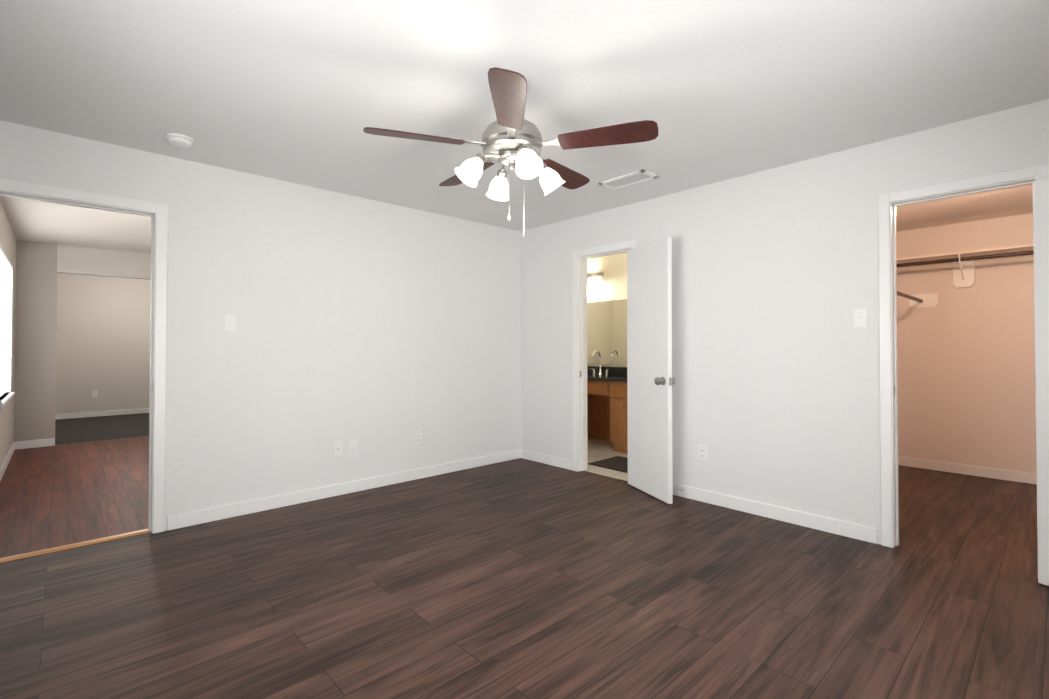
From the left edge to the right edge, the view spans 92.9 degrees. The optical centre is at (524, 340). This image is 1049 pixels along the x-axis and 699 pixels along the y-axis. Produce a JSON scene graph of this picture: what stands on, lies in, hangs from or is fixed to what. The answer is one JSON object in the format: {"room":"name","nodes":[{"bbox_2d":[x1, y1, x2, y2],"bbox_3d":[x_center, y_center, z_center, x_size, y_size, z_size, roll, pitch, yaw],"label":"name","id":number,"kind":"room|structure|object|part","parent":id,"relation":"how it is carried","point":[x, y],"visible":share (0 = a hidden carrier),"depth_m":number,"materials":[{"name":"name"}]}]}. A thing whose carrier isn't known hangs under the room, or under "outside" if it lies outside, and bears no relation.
{"room":"empty bedroom","nodes":[
{"label":"empty bedroom","id":0,"kind":"room"},
{"bbox_2d":[0,203,15,467],"bbox_3d":[-5.586,0.042,5.341,0.120,2.440,7.260,1,-1,-43],"label":"wall","id":1,"kind":"structure","parent":0,"point":[7,241],"depth_m":5.17,"materials":[{"name":"paint"}]},
{"bbox_2d":[0,246,14,406],"bbox_3d":[-4.713,-0.120,4.428,0.145,1.400,2.710,1,-1,-43],"label":"window","id":2,"kind":"structure","parent":1,"relation":"in","point":[6,277],"depth_m":4.99,"materials":[{"name":"glass"}]},
{"bbox_2d":[0,442,15,480],"bbox_3d":[-4.494,1.202,4.246,0.013,0.092,4.190,1,-1,-43],"label":"baseboard","id":3,"kind":"structure","parent":1,"relation":"attached to","point":[2,470],"depth_m":4.97,"materials":[{"name":"paint"}]},
{"bbox_2d":[14,240,56,441],"bbox_3d":[-5.836,0.050,5.955,0.350,2.440,0.120,1,-1,-43],"label":"wall pier","id":4,"kind":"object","parent":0,"point":[35,345],"visible":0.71,"depth_m":5.91,"materials":[{"name":"paint"}]},
{"bbox_2d":[16,438,54,448],"bbox_3d":[-5.781,1.223,5.903,0.320,0.092,0.016,1,-1,-43],"label":"baseboard","id":5,"kind":"structure","parent":4,"relation":"attached to","point":[32,444],"depth_m":5.89,"materials":[{"name":"paint"}]},
{"bbox_2d":[55,273,150,413],"bbox_3d":[-6.993,0.088,8.906,2.670,2.440,0.120,1,-1,-43],"label":"wall","id":6,"kind":"structure","parent":0,"point":[103,337],"depth_m":8.57,"materials":[{"name":"paint"}]},
{"bbox_2d":[92,390,97,396],"bbox_3d":[-7.328,0.912,8.499,0.070,0.115,0.006,1,-1,-43],"label":"electrical outlet plate","id":7,"kind":"object","parent":6,"relation":"attached to","point":[96,391],"visible":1,"depth_m":8.50,"materials":[{"name":"white plastic"}]},
{"bbox_2d":[55,408,148,419],"bbox_3d":[-6.981,1.261,8.812,2.520,0.092,0.013,1,-1,-43],"label":"baseboard","id":8,"kind":"structure","parent":6,"relation":"attached to","point":[139,410],"depth_m":8.54,"materials":[{"name":"paint"}]},
{"bbox_2d":[57,244,150,279],"bbox_3d":[-4.858,0.061,6.864,2.320,2.440,0.120,1,-1,-43],"label":"wall","id":9,"kind":"structure","parent":0,"point":[79,260],"depth_m":6.33,"materials":[{"name":"paint"}]},
{"bbox_2d":[0,120,520,530],"bbox_3d":[-1.628,0.024,3.981,4.470,2.440,0.120,1,-1,-43],"label":"wall","id":10,"kind":"structure","parent":0,"point":[381,332],"depth_m":3.85,"materials":[{"name":"paint"}]},
{"bbox_2d":[0,178,167,533],"bbox_3d":[-2.704,0.172,2.981,0.901,2.118,0.152,1,-1,-43],"label":"door frame","id":11,"kind":"structure","parent":10,"relation":"attached to","point":[157,213],"depth_m":3.20,"materials":[{"name":"paint"}]},
{"bbox_2d":[225,314,235,330],"bbox_3d":[-2.062,-0.122,3.494,0.070,0.115,0.006,1,-1,-43],"label":"switch plate","id":12,"kind":"object","parent":10,"relation":"attached to","point":[227,322],"visible":1,"depth_m":3.49,"materials":[{"name":"white plastic"}]},
{"bbox_2d":[333,441,341,456],"bbox_3d":[-1.498,0.872,3.998,0.070,0.115,0.016,1,-1,-43],"label":"outlet","id":13,"kind":"object","parent":10,"relation":"attached to","point":[337,448],"visible":1,"depth_m":4.00,"materials":[{"name":"white plastic"}]},
{"bbox_2d":[167,450,518,529],"bbox_3d":[-1.175,1.202,4.295,3.118,0.092,0.013,1,-1,-43],"label":"baseboard","id":14,"kind":"structure","parent":10,"relation":"attached to","point":[192,518],"depth_m":3.90,"materials":[{"name":"paint"}]},
{"bbox_2d":[348,439,356,453],"bbox_3d":[-1.410,0.874,4.087,0.070,0.115,0.006,1,-1,-43],"label":"outlet","id":15,"kind":"object","parent":10,"relation":"attached to","point":[350,446],"visible":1,"depth_m":4.08,"materials":[{"name":"white plastic"}]},
{"bbox_2d":[414,431,420,443],"bbox_3d":[-0.963,0.879,4.502,0.070,0.115,0.006,1,-1,-43],"label":"outlet","id":16,"kind":"object","parent":10,"relation":"attached to","point":[416,437],"visible":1,"depth_m":4.49,"materials":[{"name":"white plastic"}]},
{"bbox_2d":[0,413,1048,698],"bbox_3d":[-1.520,1.317,5.737,7.040,0.100,12.190,1,-1,-43],"label":"floor","id":17,"kind":"structure","parent":0,"point":[520,578],"depth_m":2.41,"materials":[{"name":"brown wood"}]},
{"bbox_2d":[0,529,150,562],"bbox_3d":[-2.700,1.225,2.963,0.765,0.012,0.050,1,-1,-43],"label":"trim","id":18,"kind":"structure","parent":17,"relation":"on","point":[59,548],"depth_m":2.96,"materials":[{"name":"brown wood"}]},
{"bbox_2d":[587,378,627,453],"bbox_3d":[0.932,0.871,6.058,0.566,0.800,2.116,1,-1,-43],"label":"bathroom vanity","id":19,"kind":"object","parent":17,"relation":"on","point":[607,420],"depth_m":5.71,"materials":[{"name":"brown wood"}]},
{"bbox_2d":[587,374,626,381],"bbox_3d":[0.938,0.451,6.055,0.570,0.040,2.136,1,-1,-43],"label":"countertop","id":20,"kind":"structure","parent":19,"relation":"on","point":[606,377],"depth_m":5.77,"materials":[{"name":"black stone"}]},
{"bbox_2d":[592,350,602,374],"bbox_3d":[0.909,0.278,6.238,0.187,0.312,0.052,1,-1,-43],"label":"faucet","id":21,"kind":"object","parent":20,"relation":"on","point":[600,371],"depth_m":6.27,"materials":[{"name":"silver metal"}]},
{"bbox_2d":[588,456,627,472],"bbox_3d":[1.059,1.251,4.973,0.500,0.012,0.680,1,-1,-43],"label":"bath mat","id":22,"kind":"object","parent":17,"relation":"on","point":[618,463],"visible":0.46,"depth_m":5.04,"materials":[{"name":"grey fabric"}]},
{"bbox_2d":[0,0,1048,252],"bbox_3d":[-1.509,-1.248,3.869,4.470,0.100,9.090,1,-1,-43],"label":"ceiling","id":23,"kind":"structure","parent":0,"point":[303,92],"depth_m":2.36,"materials":[{"name":"paint"}]},
{"bbox_2d":[165,133,193,147],"bbox_3d":[-2.062,-1.188,2.980,0.144,0.043,0.144,1,-1,-43],"label":"smoke detector","id":24,"kind":"object","parent":23,"relation":"attached to","point":[179,140],"visible":0.98,"depth_m":2.94,"materials":[{"name":"white plastic"}]},
{"bbox_2d":[598,169,658,189],"bbox_3d":[0.770,-1.194,3.713,0.200,0.012,0.400,1,-1,-43],"label":"ceiling vent","id":25,"kind":"object","parent":23,"relation":"in","point":[643,171],"visible":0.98,"depth_m":3.68,"materials":[{"name":"metal"}]},
{"bbox_2d":[606,173,650,186],"bbox_3d":[0.770,-1.195,3.713,0.131,0.008,0.340,1,-1,-43],"label":"louvres","id":26,"kind":"object","parent":25,"relation":"attached to","point":[630,179],"visible":0.71,"depth_m":3.71,"materials":[{"name":"white metal"}]},
{"bbox_2d":[587,252,626,366],"bbox_3d":[1.383,0.051,6.095,0.120,2.440,2.940,1,-1,-43],"label":"wall","id":27,"kind":"structure","parent":0,"point":[612,284],"depth_m":6.35,"materials":[{"name":"paint"}]},
{"bbox_2d":[587,272,603,285],"bbox_3d":[0.827,-0.788,6.490,0.168,0.170,0.400,1,-1,-43],"label":"sconce","id":28,"kind":"object","parent":27,"relation":"attached to","point":[592,281],"visible":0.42,"depth_m":6.42,"materials":[{"name":"silver metal"}]},
{"bbox_3d":[0.871,-0.757,6.407,0.119,0.106,0.119,1,-1,-43],"label":"lamp shade","id":29,"kind":"part","parent":28,"relation":"part of","materials":[{"name":"white glass"}]},
{"bbox_2d":[587,299,626,365],"bbox_3d":[1.141,-0.097,6.261,0.006,0.820,1.970,1,-1,-43],"label":"bathroom mirror","id":30,"kind":"object","parent":27,"relation":"attached to","point":[607,329],"visible":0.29,"depth_m":6.35,"materials":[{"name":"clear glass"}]},
{"bbox_2d":[587,366,626,373],"bbox_3d":[1.140,0.384,6.243,0.019,0.100,2.136,1,-1,-43],"label":"backsplash","id":31,"kind":"structure","parent":27,"relation":"attached to","point":[590,369],"depth_m":6.30,"materials":[{"name":"black stone"}]},
{"bbox_2d":[521,99,1048,543],"bbox_3d":[1.694,0.019,3.600,0.120,2.440,4.960,1,-1,-43],"label":"wall","id":32,"kind":"structure","parent":0,"point":[775,362],"depth_m":3.46,"materials":[{"name":"paint"}]},
{"bbox_2d":[519,449,571,469],"bbox_3d":[0.223,1.212,5.072,0.013,0.092,0.698,1,-1,-43],"label":"baseboard","id":33,"kind":"structure","parent":32,"relation":"attached to","point":[529,455],"depth_m":5.06,"materials":[{"name":"paint"}]},
{"bbox_2d":[572,239,636,471],"bbox_3d":[0.768,0.193,4.594,0.152,2.118,0.736,1,-1,-43],"label":"door frame","id":34,"kind":"structure","parent":32,"relation":"attached to","point":[579,340],"depth_m":4.79,"materials":[{"name":"paint"}]},
{"bbox_2d":[627,236,675,503],"bbox_3d":[0.992,0.224,4.031,0.320,2.018,0.556,1,-1,-43],"label":"bathroom door","id":35,"kind":"structure","parent":32,"relation":"in","point":[651,380],"depth_m":3.98,"materials":[{"name":"paint"}]},
{"bbox_3d":[1.036,0.312,3.806,0.079,0.066,0.079,1,-1,-43],"label":"knob","id":36,"kind":"part","parent":35,"relation":"part of","materials":[{"name":"silver metal"}]},
{"bbox_2d":[698,445,706,460],"bbox_3d":[1.372,0.866,3.843,0.006,0.115,0.070,1,-1,-43],"label":"outlet","id":37,"kind":"object","parent":32,"relation":"attached to","point":[704,447],"visible":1,"depth_m":3.83,"materials":[{"name":"white plastic"}]},
{"bbox_2d":[672,483,877,543],"bbox_3d":[1.557,1.194,3.635,0.013,0.092,1.697,1,-1,-43],"label":"baseboard","id":38,"kind":"structure","parent":32,"relation":"attached to","point":[800,518],"depth_m":3.40,"materials":[{"name":"paint"}]},
{"bbox_2d":[854,309,866,327],"bbox_3d":[2.083,-0.138,3.090,0.006,0.115,0.070,1,-1,-43],"label":"switch plate","id":39,"kind":"object","parent":32,"relation":"attached to","point":[862,322],"visible":1,"depth_m":3.09,"materials":[{"name":"white plastic"}]},
{"bbox_2d":[878,163,1048,585],"bbox_3d":[2.444,0.173,2.790,0.152,2.112,0.726,1,-1,-43],"label":"door frame","id":40,"kind":"structure","parent":32,"relation":"attached to","point":[888,203],"depth_m":2.98,"materials":[{"name":"paint"}]},
{"bbox_2d":[1033,178,1048,585],"bbox_3d":[2.720,0.201,2.244,0.219,2.018,0.592,1,-1,-43],"label":"closet door","id":41,"kind":"structure","parent":32,"relation":"in","point":[1041,233],"depth_m":2.48,"materials":[{"name":"paint"}]},
{"bbox_2d":[896,184,1032,231],"bbox_3d":[3.503,-1.210,3.644,2.570,0.180,2.240,1,-1,-43],"label":"ceiling","id":42,"kind":"structure","parent":0,"point":[995,204],"depth_m":4.24,"materials":[{"name":"paint"}]},
{"bbox_2d":[896,213,1036,473],"bbox_3d":[4.401,0.030,4.462,0.120,2.440,2.240,1,-1,-43],"label":"wall","id":43,"kind":"structure","parent":0,"point":[966,372],"depth_m":4.64,"materials":[{"name":"paint"}]},
{"bbox_2d":[897,291,937,307],"bbox_3d":[3.027,-0.400,4.065,2.440,0.130,0.220,1,-1,-43],"label":"closet rod","id":44,"kind":"object","parent":43,"relation":"attached to","point":[922,300],"visible":0.56,"depth_m":4.86,"materials":[{"name":"brown wood"}]},
{"bbox_3d":[3.013,-0.400,4.079,2.434,0.032,0.031,1,-1,-43],"label":"rod","id":45,"kind":"part","parent":44,"relation":"part of","materials":[{"name":"brown wood"}]},
{"bbox_2d":[909,293,937,307],"bbox_3d":[3.912,-0.389,4.887,0.026,0.130,0.220,1,-1,-43],"label":"plate","id":46,"kind":"object","parent":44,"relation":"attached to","point":[928,300],"depth_m":4.88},
{"bbox_2d":[896,244,1033,287],"bbox_3d":[4.239,-0.648,4.321,0.320,0.293,2.000,1,-1,-43],"label":"closet shelf","id":47,"kind":"object","parent":43,"relation":"attached to","point":[962,264],"visible":0.88,"depth_m":4.60,"materials":[{"name":"paint"}]},
{"bbox_3d":[4.006,-0.670,4.568,0.286,0.205,0.012,1,-1,-43],"label":"bracket arm","id":48,"kind":"part","parent":47,"relation":"part of"},
{"bbox_3d":[4.116,-0.632,4.670,0.024,0.270,0.150,1,-1,-43],"label":"bracket plate","id":49,"kind":"part","parent":47,"relation":"part of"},
{"bbox_3d":[4.159,-0.733,4.247,0.032,0.031,1.990,1,-1,-43],"label":"rod","id":50,"kind":"part","parent":47,"relation":"part of","materials":[{"name":"brown wood"}]},
{"bbox_2d":[898,456,1036,484],"bbox_3d":[4.348,1.204,4.405,0.013,0.092,1.950,1,-1,-43],"label":"baseboard","id":51,"kind":"structure","parent":43,"relation":"attached to","point":[1008,475],"depth_m":4.62,"materials":[{"name":"paint"}]},
{"bbox_3d":[-0.059,-1.045,2.341,0.068,0.065,0.068,1,-1,-43],"label":"coupling","id":52,"kind":"object","parent":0,"visible":0},
{"bbox_2d":[482,67,541,162],"bbox_3d":[-0.058,-0.948,2.073,0.646,0.145,0.675,1,-1,-43],"label":"motor","id":53,"kind":"object","parent":52,"relation":"hanging from","point":[496,139],"depth_m":2.03,"materials":[{"name":"silver metal"}]},
{"bbox_2d":[363,127,485,144],"bbox_3d":[-0.419,-0.901,2.229,0.577,0.037,0.221,0,-1,-18],"label":"blade","id":54,"kind":"object","parent":53,"relation":"attached to","point":[394,133],"depth_m":2.19,"materials":[{"name":"brown wood"}]},
{"bbox_3d":[-0.267,-0.905,2.279,0.219,0.022,0.141,1,-1,-43],"label":"fan blade bracket","id":55,"kind":"part","parent":54,"relation":"part of","materials":[{"name":"silver metal"}]},
{"bbox_3d":[-0.060,-0.905,1.893,0.137,0.037,0.437,0,-1,0],"label":"fan blade","id":56,"kind":"part","parent":53,"relation":"part of","materials":[{"name":"brown wood"}]},
{"bbox_2d":[498,150,516,165],"bbox_3d":[-0.059,-0.852,2.338,0.128,0.040,0.128,1,-1,-43],"label":"housing","id":57,"kind":"object","parent":53,"relation":"attached to","point":[505,157],"visible":0.67,"depth_m":2.29,"materials":[{"name":"silver metal"}]},
{"bbox_2d":[508,161,515,170],"bbox_3d":[-0.059,-0.815,2.338,0.044,0.036,0.044,1,-1,-43],"label":"finial","id":58,"kind":"object","parent":57,"relation":"attached to","point":[511,165],"visible":0.98,"depth_m":2.33,"materials":[{"name":"silver metal"}]},
{"bbox_2d":[455,134,565,200],"bbox_3d":[-0.059,-0.806,2.338,0.424,0.210,0.424,0,-1,24],"label":"light fixture","id":59,"kind":"object","parent":53,"relation":"attached to","point":[469,172],"visible":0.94,"depth_m":2.29,"materials":[{"name":"white glass"}]},
{"bbox_3d":[-0.255,-0.771,2.268,0.130,0.139,0.119,1,-1,-43],"label":"lamp shade","id":60,"kind":"part","parent":59,"relation":"part of","materials":[{"name":"white glass"}]},
{"bbox_2d":[476,153,485,163],"bbox_3d":[-0.203,-0.830,2.283,0.052,0.049,0.052,1,-1,-43],"label":"socket","id":61,"kind":"object","parent":59,"relation":"attached to","point":[481,157],"visible":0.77,"depth_m":2.27,"materials":[{"name":"silver metal"}]},
{"bbox_3d":[-0.154,-0.846,2.302,0.098,0.037,0.049,1,-1,-43],"label":"light arm","id":62,"kind":"part","parent":59,"relation":"part of"},
{"bbox_3d":[-0.128,-0.768,2.534,0.119,0.139,0.130,1,-1,-43],"label":"lamp shade","id":63,"kind":"part","parent":59,"relation":"part of","materials":[{"name":"white glass"}]},
{"bbox_2d":[497,170,506,177],"bbox_3d":[-0.114,-0.827,2.482,0.052,0.049,0.052,1,-1,-43],"label":"socket","id":64,"kind":"object","parent":59,"relation":"attached to","point":[500,174],"visible":0.92,"depth_m":2.46,"materials":[{"name":"silver metal"}]},
{"bbox_2d":[518,145,527,152],"bbox_3d":[-0.004,-0.831,2.194,0.052,0.049,0.052,1,-1,-43],"label":"socket","id":65,"kind":"object","parent":59,"relation":"attached to","point":[521,147],"visible":0.33,"depth_m":2.18,"materials":[{"name":"silver metal"}]},
{"bbox_2d":[521,156,531,165],"bbox_3d":[0.006,-0.794,2.166,0.050,0.070,0.061,1,-1,-43],"label":"bulb","id":66,"kind":"object","parent":65,"relation":"attached to","point":[526,161],"visible":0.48,"depth_m":2.15,"materials":[{"name":"white glass"}]},
{"bbox_3d":[0.011,-0.773,2.141,0.119,0.139,0.130,1,-1,-43],"label":"lamp shade","id":67,"kind":"part","parent":59,"relation":"part of","materials":[{"name":"white glass"}]},
{"bbox_3d":[0.138,-0.769,2.407,0.130,0.139,0.119,1,-1,-43],"label":"lamp shade","id":68,"kind":"part","parent":59,"relation":"part of","materials":[{"name":"white glass"}]},
{"bbox_3d":[-0.059,-0.907,2.120,0.187,0.022,0.195,1,-1,-43],"label":"fan blade bracket","id":69,"kind":"part","parent":53,"relation":"part of","materials":[{"name":"silver metal"}]},
{"bbox_2d":[537,120,658,149],"bbox_3d":[0.301,-0.901,2.229,0.579,0.037,0.238,0,-1,18],"label":"blade","id":70,"kind":"object","parent":53,"relation":"attached to","point":[635,132],"depth_m":2.20,"materials":[{"name":"brown wood"}]},
{"bbox_3d":[0.150,-0.905,2.279,0.153,0.022,0.215,1,-1,-43],"label":"fan blade bracket","id":71,"kind":"part","parent":70,"relation":"part of","materials":[{"name":"silver metal"}]},
{"bbox_3d":[-0.178,-0.902,2.517,0.086,0.022,0.228,1,-1,-43],"label":"bracket","id":72,"kind":"object","parent":53,"relation":"attached to","visible":0},
{"bbox_2d":[439,163,494,185],"bbox_3d":[-0.320,-0.895,2.701,0.137,0.037,0.437,1,-1,-36],"label":"blade","id":73,"kind":"object","parent":72,"relation":"attached to","point":[454,180],"visible":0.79,"depth_m":2.76,"materials":[{"name":"brown wood"}]},
{"bbox_3d":[0.059,-0.902,2.519,0.228,0.022,0.096,1,-1,-43],"label":"bracket","id":74,"kind":"object","parent":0,"visible":0},
{"bbox_2d":[542,159,589,188],"bbox_3d":[0.205,-0.895,2.700,0.137,0.037,0.437,-1,-1,36],"label":"blade","id":75,"kind":"object","parent":74,"relation":"attached to","point":[573,179],"visible":0.73,"depth_m":2.72,"materials":[{"name":"brown wood"}]}
]}

